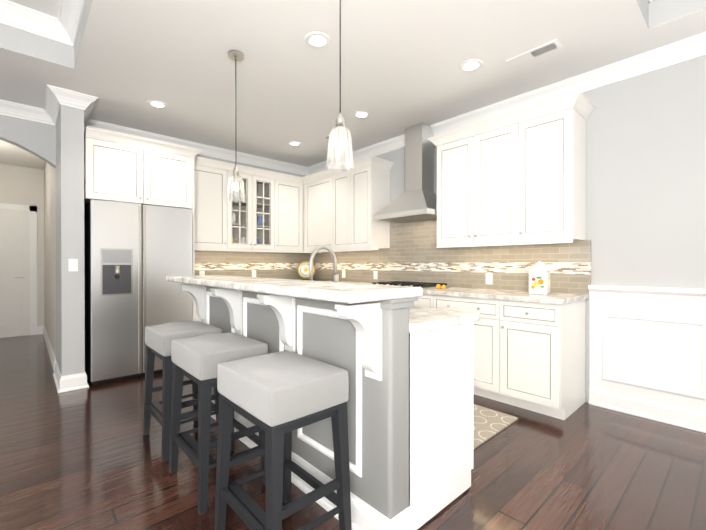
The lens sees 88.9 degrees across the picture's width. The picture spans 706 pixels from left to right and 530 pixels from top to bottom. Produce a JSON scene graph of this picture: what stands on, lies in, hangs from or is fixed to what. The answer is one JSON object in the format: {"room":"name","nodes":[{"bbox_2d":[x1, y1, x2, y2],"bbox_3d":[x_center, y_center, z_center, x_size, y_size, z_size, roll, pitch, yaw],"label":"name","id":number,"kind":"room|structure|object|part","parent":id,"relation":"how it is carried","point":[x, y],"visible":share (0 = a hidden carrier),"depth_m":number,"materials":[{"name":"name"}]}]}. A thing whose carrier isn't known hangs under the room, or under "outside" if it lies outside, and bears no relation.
{"room":"kitchen","nodes":[
{"label":"kitchen","id":0,"kind":"room"},
{"bbox_2d":[0,164,43,337],"bbox_3d":[-5.775,-0.219,5.524,1.530,2.740,0.120,0,0,-42],"label":"wall","id":1,"kind":"structure","parent":0,"point":[19,185],"depth_m":5.91,"materials":[{"name":"white paint"}]},
{"bbox_2d":[0,203,36,337],"bbox_3d":[-5.569,0.091,5.588,1.000,2.120,0.064,0,0,-42],"label":"door","id":2,"kind":"structure","parent":1,"relation":"attached to","point":[18,270],"depth_m":5.78,"materials":[{"name":"white wood"}]},
{"bbox_2d":[44,162,55,357],"bbox_3d":[-4.180,-0.217,5.033,0.120,2.740,3.000,0,0,-42],"label":"wall","id":3,"kind":"structure","parent":0,"point":[49,171],"depth_m":4.65,"materials":[{"name":"white paint"}]},
{"bbox_2d":[42,326,55,371],"bbox_3d":[-4.191,1.083,4.946,0.020,0.140,2.880,0,0,-42],"label":"baseboard","id":4,"kind":"structure","parent":3,"relation":"attached to","point":[52,357],"depth_m":4.54,"materials":[{"name":"white wood"}]},
{"bbox_2d":[0,115,304,360],"bbox_3d":[-4.047,-0.210,3.038,9.120,2.740,0.120,0,0,-42],"label":"wall","id":5,"kind":"structure","parent":0,"point":[37,139],"depth_m":3.70,"materials":[{"name":"grey paint"}]},
{"bbox_2d":[0,99,55,125],"bbox_3d":[-5.216,-1.518,1.814,5.750,0.115,0.100,0,0,-42],"label":"crown molding","id":6,"kind":"structure","parent":5,"relation":"attached to","point":[7,108],"depth_m":3.57,"materials":[{"name":"white wood"}]},
{"bbox_2d":[40,85,67,123],"bbox_3d":[-2.865,-1.524,3.438,0.110,0.115,0.680,0,0,-42],"label":"crown molding","id":7,"kind":"structure","parent":5,"relation":"attached to","point":[55,97],"depth_m":3.39,"materials":[{"name":"white wood"}]},
{"bbox_2d":[53,361,63,392],"bbox_3d":[-2.901,1.089,3.531,0.030,0.140,0.710,0,0,-42],"label":"baseboard","id":8,"kind":"structure","parent":5,"relation":"attached to","point":[58,378],"depth_m":3.39,"materials":[{"name":"white wood"}]},
{"bbox_2d":[77,372,88,387],"bbox_3d":[-2.743,1.088,3.655,0.030,0.140,0.680,0,0,-42],"label":"baseboard","id":9,"kind":"structure","parent":5,"relation":"attached to","point":[82,377],"depth_m":3.40,"materials":[{"name":"white wood"}]},
{"bbox_2d":[76,93,97,129],"bbox_3d":[-2.674,-1.524,3.614,0.110,0.115,0.680,0,0,-42],"label":"crown molding","id":10,"kind":"structure","parent":5,"relation":"attached to","point":[87,103],"depth_m":3.41,"materials":[{"name":"white wood"}]},
{"bbox_2d":[96,121,307,175],"bbox_3d":[-1.879,-1.529,4.871,2.960,0.115,0.100,0,0,-42],"label":"crown molding","id":11,"kind":"structure","parent":5,"relation":"attached to","point":[211,151],"depth_m":4.90,"materials":[{"name":"white wood"}]},
{"bbox_2d":[0,334,705,529],"bbox_3d":[-1.744,1.220,0.529,9.120,0.100,13.300,0,0,-42],"label":"floor","id":12,"kind":"structure","parent":0,"point":[89,457],"depth_m":2.04,"materials":[{"name":"brown wood"}]},
{"bbox_2d":[56,105,84,375],"bbox_3d":[-2.837,-0.212,3.604,0.170,2.740,0.680,0,0,-42],"label":"pier","id":13,"kind":"object","parent":12,"relation":"on","point":[70,294],"visible":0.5,"depth_m":3.36,"materials":[{"name":"grey paint"}]},
{"bbox_2d":[68,259,77,270],"bbox_3d":[-2.604,0.002,3.351,0.070,0.115,0.009,0,0,-42],"label":"light switch","id":14,"kind":"object","parent":13,"relation":"attached to","point":[72,263],"depth_m":3.35,"materials":[{"name":"white plastic"}]},
{"bbox_2d":[84,199,192,383],"bbox_3d":[-2.361,0.266,3.967,0.930,1.782,0.732,0,0,-42],"label":"fridge","id":15,"kind":"object","parent":12,"relation":"on","point":[135,255],"visible":0.9,"depth_m":3.64,"materials":[{"name":"grey metal"}]},
{"bbox_2d":[143,321,221,462],"bbox_3d":[-1.145,0.777,2.420,0.368,0.770,0.482,0,0,-42],"label":"stool","id":16,"kind":"object","parent":12,"relation":"on","point":[159,339],"visible":0.75,"depth_m":2.29,"materials":[{"name":"grey"}]},
{"bbox_3d":[-1.145,0.470,2.418,0.360,0.157,0.470,0,0,-42],"label":"seat","id":17,"kind":"part","parent":16,"relation":"part of","materials":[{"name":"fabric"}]},
{"bbox_2d":[84,126,335,321],"bbox_3d":[-1.621,-0.080,4.692,3.061,2.468,0.709,0,0,-42],"label":"tall cabinet","id":18,"kind":"object","parent":12,"relation":"on","point":[269,234],"depth_m":4.64,"materials":[{"name":"white wood"}]},
{"bbox_2d":[324,279,587,306],"bbox_3d":[0.385,0.261,4.291,0.642,0.040,4.016,0,0,-42],"label":"countertop","id":19,"kind":"structure","parent":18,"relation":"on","point":[558,297],"depth_m":3.10,"materials":[{"name":"beige stone"}]},
{"bbox_2d":[436,284,445,288],"bbox_3d":[0.884,0.217,3.620,0.065,0.050,0.097,0,0,-42],"label":"fruit","id":20,"kind":"object","parent":19,"relation":"on","point":[438,286],"visible":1,"depth_m":3.61,"materials":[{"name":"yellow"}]},
{"bbox_2d":[529,261,549,294],"bbox_3d":[1.572,0.107,3.034,0.148,0.274,0.148,0,0,40],"label":"canister","id":21,"kind":"object","parent":19,"relation":"on","point":[539,278],"visible":1,"depth_m":2.98,"materials":[{"name":"white ceramic"}]},
{"bbox_2d":[169,332,267,514],"bbox_3d":[-0.739,0.779,1.977,0.368,0.770,0.482,0,0,-42],"label":"stool","id":22,"kind":"object","parent":12,"relation":"on","point":[197,359],"visible":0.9,"depth_m":1.84,"materials":[{"name":"grey"}]},
{"bbox_3d":[-0.739,0.472,1.976,0.360,0.157,0.470,0,0,-42],"label":"seat","id":23,"kind":"part","parent":22,"relation":"part of","materials":[{"name":"fabric"}]},
{"bbox_2d":[214,351,351,529],"bbox_3d":[-0.300,0.781,1.498,0.368,0.770,0.482,0,0,-42],"label":"stool","id":24,"kind":"object","parent":12,"relation":"on","point":[278,398],"visible":1,"depth_m":1.40,"materials":[{"name":"grey"}]},
{"bbox_3d":[-0.300,0.473,1.497,0.360,0.157,0.470,0,0,-42],"label":"seat","id":25,"kind":"part","parent":24,"relation":"part of","materials":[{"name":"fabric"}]},
{"bbox_2d":[179,277,479,529],"bbox_3d":[-0.378,0.647,2.396,0.869,1.030,2.170,0,0,-42],"label":"kitchen island","id":26,"kind":"object","parent":12,"relation":"on","point":[400,358],"depth_m":1.64,"materials":[{"name":"grey wood"}]},
{"bbox_2d":[166,275,422,304],"bbox_3d":[-0.595,0.135,2.206,0.425,0.087,2.195,0,0,-42],"label":"island countertop","id":27,"kind":"structure","parent":26,"relation":"on","point":[342,293],"depth_m":1.64,"materials":[{"name":"white stone"}]},
{"bbox_2d":[414,295,431,307],"bbox_3d":[0.622,0.719,4.052,0.618,0.875,1.100,0,0,-42],"label":"base cabinet","id":28,"kind":"object","parent":12,"relation":"on","point":[425,300],"depth_m":3.51,"materials":[{"name":"white wood"}]},
{"bbox_2d":[432,295,495,399],"bbox_3d":[1.213,0.722,3.406,0.618,0.875,0.650,0,0,-42],"label":"base cabinet","id":29,"kind":"object","parent":12,"relation":"on","point":[485,328],"depth_m":3.08,"materials":[{"name":"white wood"}]},
{"bbox_2d":[474,404,517,448],"bbox_3d":[0.183,1.153,3.237,0.860,0.011,2.210,0,0,-42],"label":"rug","id":30,"kind":"object","parent":12,"relation":"on","point":[489,423],"visible":0.14,"depth_m":2.63,"materials":[{"name":"beige fabric"}]},
{"bbox_2d":[496,299,585,419],"bbox_3d":[1.584,0.723,3.001,0.618,0.875,0.450,0,0,-42],"label":"base cabinet","id":31,"kind":"object","parent":12,"relation":"on","point":[540,347],"depth_m":2.80,"materials":[{"name":"white wood"}]},
{"bbox_2d":[0,0,705,169],"bbox_3d":[-1.744,-1.760,0.518,9.120,0.380,13.300,0,0,-42],"label":"ceiling","id":32,"kind":"structure","parent":0,"point":[124,61],"depth_m":2.78,"materials":[{"name":"white paint"}]},
{"bbox_2d":[0,0,75,46],"bbox_3d":[-3.421,-1.812,1.742,3.300,0.127,0.110,0,0,-42],"label":"crown molding","id":33,"kind":"structure","parent":32,"relation":"attached to","point":[14,15],"depth_m":2.68,"materials":[{"name":"white wood"}]},
{"bbox_2d":[56,0,84,41],"bbox_3d":[-1.282,-1.812,1.768,0.110,0.127,2.700,0,0,-42],"label":"crown molding","id":34,"kind":"structure","parent":32,"relation":"attached to","point":[63,27],"depth_m":2.65,"materials":[{"name":"white wood"}]},
{"bbox_2d":[147,100,167,107],"bbox_3d":[-1.923,-1.579,3.542,0.183,0.005,0.183,0,0,41],"label":"recessed light","id":35,"kind":"object","parent":32,"relation":"in","point":[154,103],"depth_m":3.54,"materials":[{"name":"white"}]},
{"bbox_2d":[226,50,245,202],"bbox_3d":[-0.877,-1.028,2.699,0.147,1.099,0.147,0,0,-42],"label":"pendant light","id":36,"kind":"object","parent":32,"relation":"hanging from","point":[235,56],"visible":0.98,"depth_m":2.68,"materials":[{"name":"white glass"}]},
{"bbox_2d":[288,141,301,145],"bbox_3d":[-0.761,-1.583,4.702,0.183,0.005,0.183,0,0,8],"label":"recessed light","id":37,"kind":"object","parent":32,"relation":"in","point":[293,143],"depth_m":4.69,"materials":[{"name":"white"}]},
{"bbox_2d":[305,32,330,47],"bbox_3d":[-0.248,-1.576,2.527,0.183,0.005,0.183,0,0,39],"label":"recessed light","id":38,"kind":"object","parent":32,"relation":"in","point":[317,40],"depth_m":2.52,"materials":[{"name":"white"}]},
{"bbox_2d":[319,134,334,140],"bbox_3d":[-0.312,-1.580,4.463,0.100,0.009,0.250,0,0,-42],"label":"ceiling vent","id":39,"kind":"object","parent":32,"relation":"in","point":[324,138],"depth_m":4.49,"materials":[{"name":"white"}]},
{"bbox_2d":[325,0,354,170],"bbox_3d":[-0.062,-1.024,1.750,0.147,1.099,0.147,0,0,-42],"label":"pendant light","id":40,"kind":"object","parent":32,"relation":"hanging from","point":[340,144],"visible":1,"depth_m":1.73,"materials":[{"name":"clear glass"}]},
{"bbox_2d":[353,111,369,117],"bbox_3d":[0.091,-1.580,3.787,0.183,0.005,0.183,0,0,39],"label":"recessed light","id":41,"kind":"object","parent":32,"relation":"in","point":[359,114],"depth_m":3.77,"materials":[{"name":"white"}]},
{"bbox_2d":[459,59,482,71],"bbox_3d":[0.934,-1.577,2.851,0.183,0.005,0.183,0,0,41],"label":"recessed light","id":42,"kind":"object","parent":32,"relation":"in","point":[470,65],"depth_m":2.84,"materials":[{"name":"white"}]},
{"bbox_2d":[506,39,562,66],"bbox_3d":[1.345,-1.573,2.684,0.120,0.009,0.360,0,0,-42],"label":"ceiling vent","id":43,"kind":"object","parent":32,"relation":"in","point":[553,45],"depth_m":2.67,"materials":[{"name":"white metal"}]},
{"bbox_2d":[374,55,705,402],"bbox_3d":[2.689,-0.207,2.347,0.120,2.740,10.000,0,0,-42],"label":"wall","id":44,"kind":"structure","parent":0,"point":[645,179],"depth_m":2.75,"materials":[{"name":"grey paint"}]},
{"bbox_2d":[312,156,395,254],"bbox_3d":[-0.140,-0.748,5.027,0.422,1.133,1.521,0,0,-42],"label":"wall cabinet","id":45,"kind":"object","parent":44,"relation":"attached to","point":[345,203],"depth_m":4.68,"materials":[{"name":"white wood"}]},
{"bbox_2d":[373,123,436,222],"bbox_3d":[0.669,-1.050,4.075,0.486,1.062,0.760,0,0,-42],"label":"range hood","id":46,"kind":"object","parent":44,"relation":"attached to","point":[416,201],"visible":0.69,"depth_m":4.05,"materials":[{"name":"silver metal"}]},
{"bbox_2d":[308,32,705,174],"bbox_3d":[2.608,-1.519,2.268,0.100,0.115,10.000,0,0,-42],"label":"crown molding","id":47,"kind":"structure","parent":44,"relation":"attached to","point":[674,53],"depth_m":3.07,"materials":[{"name":"white wood"}]},
{"bbox_2d":[424,91,595,250],"bbox_3d":[1.389,-0.742,3.359,0.422,1.133,1.394,0,0,-42],"label":"wall cabinet","id":48,"kind":"object","parent":44,"relation":"attached to","point":[511,199],"depth_m":3.13,"materials":[{"name":"white wood"}]},
{"bbox_2d":[588,285,705,411],"bbox_3d":[3.987,0.601,0.807,0.050,0.855,5.970,0,0,-42],"label":"wainscoting","id":49,"kind":"structure","parent":44,"relation":"attached to","point":[630,326],"depth_m":2.72,"materials":[{"name":"white wood"}]},
{"bbox_2d":[589,387,705,432],"bbox_3d":[3.995,1.098,0.816,0.030,0.140,5.970,0,0,-42],"label":"baseboard","id":50,"kind":"structure","parent":44,"relation":"attached to","point":[685,417],"depth_m":2.72,"materials":[{"name":"white wood"}]},
{"bbox_3d":[-0.746,0.174,5.701,0.100,0.120,0.080,0,0,3],"label":"plate stand","id":51,"kind":"object","parent":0,"visible":0},
{"bbox_2d":[297,261,314,278],"bbox_3d":[-0.745,0.077,5.718,0.294,0.294,0.024,0,-10,3],"label":"decorative plate","id":52,"kind":"object","parent":51,"relation":"on","point":[303,269],"visible":0.81,"depth_m":5.71,"materials":[{"name":"ceramic"}]}
]}

